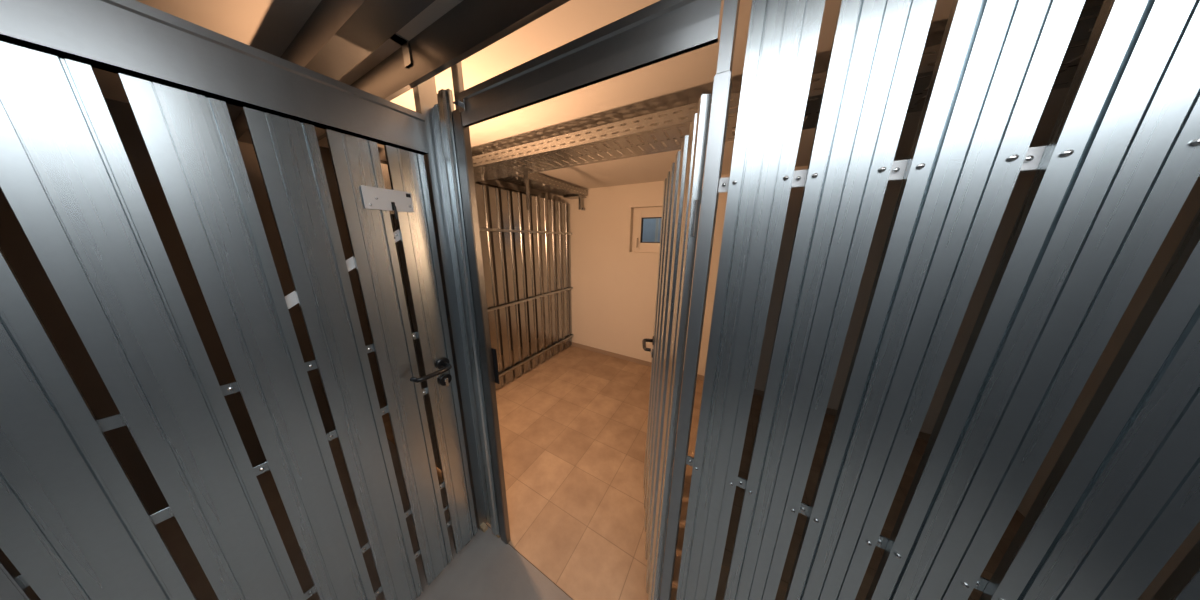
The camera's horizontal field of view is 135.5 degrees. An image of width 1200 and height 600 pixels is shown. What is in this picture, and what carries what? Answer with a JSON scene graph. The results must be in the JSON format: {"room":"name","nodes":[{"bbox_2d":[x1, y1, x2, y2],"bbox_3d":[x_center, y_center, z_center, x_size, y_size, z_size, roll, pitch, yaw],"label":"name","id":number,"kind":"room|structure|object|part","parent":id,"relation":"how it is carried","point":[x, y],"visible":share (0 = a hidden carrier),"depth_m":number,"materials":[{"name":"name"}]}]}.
{"room":"basement storage corridor","nodes":[
{"label":"basement storage corridor","id":0,"kind":"room"},
{"bbox_2d":[0,98,537,514],"bbox_3d":[-2.064,-0.020,2.209,0.200,2.330,4.510,8,16,28],"label":"wall","id":1,"kind":"structure","parent":0,"point":[15,245],"depth_m":1.38,"materials":[{"name":"concrete"}]},
{"bbox_2d":[156,338,1024,599],"bbox_3d":[-0.081,1.372,1.326,4.450,0.100,4.110,8,16,28],"label":"floor","id":2,"kind":"structure","parent":0,"point":[573,425],"depth_m":1.53,"materials":[{"name":"tile"}]},
{"bbox_2d":[390,214,440,469],"bbox_3d":[-1.063,0.367,1.498,0.908,1.695,0.018,8,16,28],"label":"wall","id":3,"kind":"structure","parent":2,"relation":"on","point":[392,216],"depth_m":1.48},
{"bbox_2d":[413,62,510,543],"bbox_3d":[-0.570,0.221,1.103,0.250,2.230,0.065,8,16,28],"label":"post","id":4,"kind":"object","parent":2,"relation":"on","point":[448,163],"visible":0.79,"depth_m":1.03,"materials":[{"name":"grey metal"}]},
{"bbox_2d":[0,0,428,154],"bbox_3d":[-1.096,-0.433,0.165,0.055,0.124,1.772,8,16,28],"label":"beam","id":5,"kind":"structure","parent":4,"relation":"attached to","point":[133,38],"depth_m":0.52,"materials":[{"name":"grey metal"}]},
{"bbox_3d":[-0.462,0.293,1.086,0.028,0.170,0.003,8,16,28],"label":"strike plate","id":6,"kind":"part","parent":4,"relation":"part of","materials":[{"name":"black plastic"}]},
{"bbox_2d":[381,163,573,389],"bbox_3d":[-0.951,-0.079,2.602,0.034,2.035,2.217,8,16,28],"label":"wall","id":7,"kind":"structure","parent":2,"relation":"on","point":[481,196],"depth_m":2.77,"materials":[{"name":"silver metal"}]},
{"bbox_3d":[-0.939,-0.692,2.449,0.024,0.024,2.217,8,16,28],"label":"rail","id":8,"kind":"part","parent":7,"relation":"part of","materials":[{"name":"silver metal"}]},
{"bbox_3d":[-0.948,0.043,2.630,0.024,0.024,2.217,8,16,28],"label":"rail","id":9,"kind":"part","parent":7,"relation":"part of","materials":[{"name":"silver metal"}]},
{"bbox_3d":[-0.958,0.754,2.805,0.024,0.024,2.217,8,16,28],"label":"rail","id":10,"kind":"part","parent":7,"relation":"part of","materials":[{"name":"silver metal"}]},
{"bbox_2d":[480,522,487,532],"bbox_3d":[-0.664,1.282,1.390,0.055,0.030,0.024,8,16,28],"label":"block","id":11,"kind":"object","parent":2,"relation":"on","point":[483,526],"visible":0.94,"depth_m":1.38,"materials":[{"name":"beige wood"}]},
{"bbox_2d":[660,0,739,599],"bbox_3d":[0.236,0.335,0.681,0.029,2.230,0.050,8,16,28],"label":"post","id":12,"kind":"object","parent":2,"relation":"on","point":[722,86],"visible":0.97,"depth_m":0.56,"materials":[{"name":"silver metal"}]},
{"bbox_2d":[642,94,711,599],"bbox_3d":[0.241,0.397,1.106,0.099,1.883,0.781,3,14,8],"label":"door","id":13,"kind":"structure","parent":12,"relation":"attached to","point":[682,192],"depth_m":0.80,"materials":[{"name":"metal"}]},
{"bbox_3d":[0.262,0.245,1.341,0.060,0.022,0.146,3,14,8],"label":"lever handle","id":14,"kind":"part","parent":13,"relation":"part of","materials":[{"name":"black plastic"}]},
{"bbox_2d":[676,0,1199,599],"bbox_3d":[0.895,0.435,0.298,1.505,2.195,0.022,8,16,28],"label":"wall","id":15,"kind":"structure","parent":2,"relation":"on","point":[1119,162],"depth_m":0.38,"materials":[{"name":"metal"}]},
{"bbox_2d":[453,0,720,126],"bbox_3d":[-0.123,-0.595,0.648,0.800,0.094,0.065,8,16,28],"label":"metal beam","id":16,"kind":"structure","parent":15,"relation":"attached to","point":[662,30],"depth_m":0.57,"materials":[{"name":"metal"}]},
{"bbox_3d":[-1.111,0.553,0.413,0.056,1.900,0.044,8,16,28],"label":"post","id":17,"kind":"object","parent":2,"relation":"on","visible":0},
{"bbox_2d":[0,41,476,599],"bbox_3d":[-0.855,0.460,0.771,0.096,1.873,0.833,9,16,30],"label":"door","id":18,"kind":"structure","parent":17,"relation":"attached to","point":[74,525],"depth_m":0.58,"materials":[{"name":"metal"}]},
{"bbox_3d":[-0.715,-0.340,0.833,0.002,0.069,0.138,8,16,28],"label":"latch plate","id":19,"kind":"part","parent":18,"relation":"part of","materials":[{"name":"metal"}]},
{"bbox_3d":[-0.681,0.293,0.993,0.060,0.022,0.146,8,16,28],"label":"lever handle","id":20,"kind":"part","parent":18,"relation":"part of","materials":[{"name":"black plastic"}]},
{"bbox_2d":[91,0,1103,193],"bbox_3d":[0.008,-0.912,0.818,4.800,0.120,4.560,8,16,28],"label":"ceiling","id":21,"kind":"structure","parent":0,"point":[269,26],"depth_m":0.96,"materials":[{"name":"paint"}]},
{"bbox_2d":[232,0,434,143],"bbox_3d":[-0.239,-0.715,0.441,4.380,0.088,0.080,8,16,28],"label":"ceiling beam","id":22,"kind":"structure","parent":21,"relation":"attached to","point":[338,35],"depth_m":0.70,"materials":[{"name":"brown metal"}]},
{"bbox_2d":[314,0,569,140],"bbox_3d":[-0.162,-0.735,0.577,4.380,0.112,0.018,8,16,28],"label":"ceiling beam","id":23,"kind":"structure","parent":21,"relation":"attached to","point":[471,26],"depth_m":0.72,"materials":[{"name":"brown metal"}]},
{"bbox_2d":[389,33,411,67],"bbox_3d":[-0.675,-0.817,0.783,0.040,0.064,0.106,8,16,28],"label":"bracket","id":24,"kind":"object","parent":23,"relation":"attached to","point":[403,42],"visible":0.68,"depth_m":0.82,"materials":[{"name":"metal"}]},
{"bbox_2d":[472,152,586,210],"bbox_3d":[-0.692,-1.133,2.524,0.301,0.240,1.666,8,16,28],"label":"cable tray","id":25,"kind":"object","parent":21,"relation":"hanging from","point":[542,185],"visible":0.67,"depth_m":2.62,"materials":[{"name":"silver metal"}]},
{"bbox_2d":[472,5,1101,210],"bbox_3d":[0.417,-0.704,1.149,3.850,0.428,0.301,8,16,28],"label":"cable tray","id":26,"kind":"object","parent":21,"relation":"hanging from","point":[1065,75],"visible":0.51,"depth_m":1.17,"materials":[{"name":"metal"}]},
{"bbox_2d":[473,39,1088,181],"bbox_3d":[0.418,-0.758,1.135,3.850,0.001,0.300,8,16,28],"label":"tray","id":27,"kind":"object","parent":26,"relation":"on","point":[1064,79],"depth_m":1.21,"materials":[{"name":"silver metal"}]},
{"bbox_2d":[533,141,1047,433],"bbox_3d":[1.009,-0.151,2.904,4.450,2.330,0.250,8,16,28],"label":"wall","id":28,"kind":"structure","parent":0,"point":[613,293],"depth_m":2.96,"materials":[{"name":"paint"}]},
{"bbox_2d":[632,205,700,253],"bbox_3d":[0.744,-0.809,2.846,0.785,0.520,0.132,8,16,28],"label":"window","id":29,"kind":"structure","parent":28,"relation":"in","point":[646,232],"depth_m":2.94,"materials":[{"name":"white paint"}]},
{"bbox_3d":[0.750,-0.812,2.857,0.713,0.448,0.068,8,16,28],"label":"sash","id":30,"kind":"part","parent":29,"relation":"part of","materials":[{"name":"white paint"}]},
{"bbox_3d":[0.750,-0.812,2.856,0.555,0.290,0.006,8,16,28],"label":"pane","id":31,"kind":"part","parent":29,"relation":"part of","materials":[{"name":"clear glass"}]},
{"bbox_2d":[544,335,930,440],"bbox_3d":[0.932,0.879,3.041,4.450,0.062,0.010,8,16,28],"label":"baseboard","id":32,"kind":"structure","parent":28,"relation":"attached to","point":[924,436],"depth_m":3.27,"materials":[{"name":"tile"}]},
{"bbox_2d":[1017,175,1199,599],"bbox_3d":[2.476,0.376,0.844,0.200,2.330,2.500,8,16,28],"label":"wall","id":33,"kind":"structure","parent":0,"point":[1191,205],"depth_m":1.19,"materials":[{"name":"paint"}]}
]}

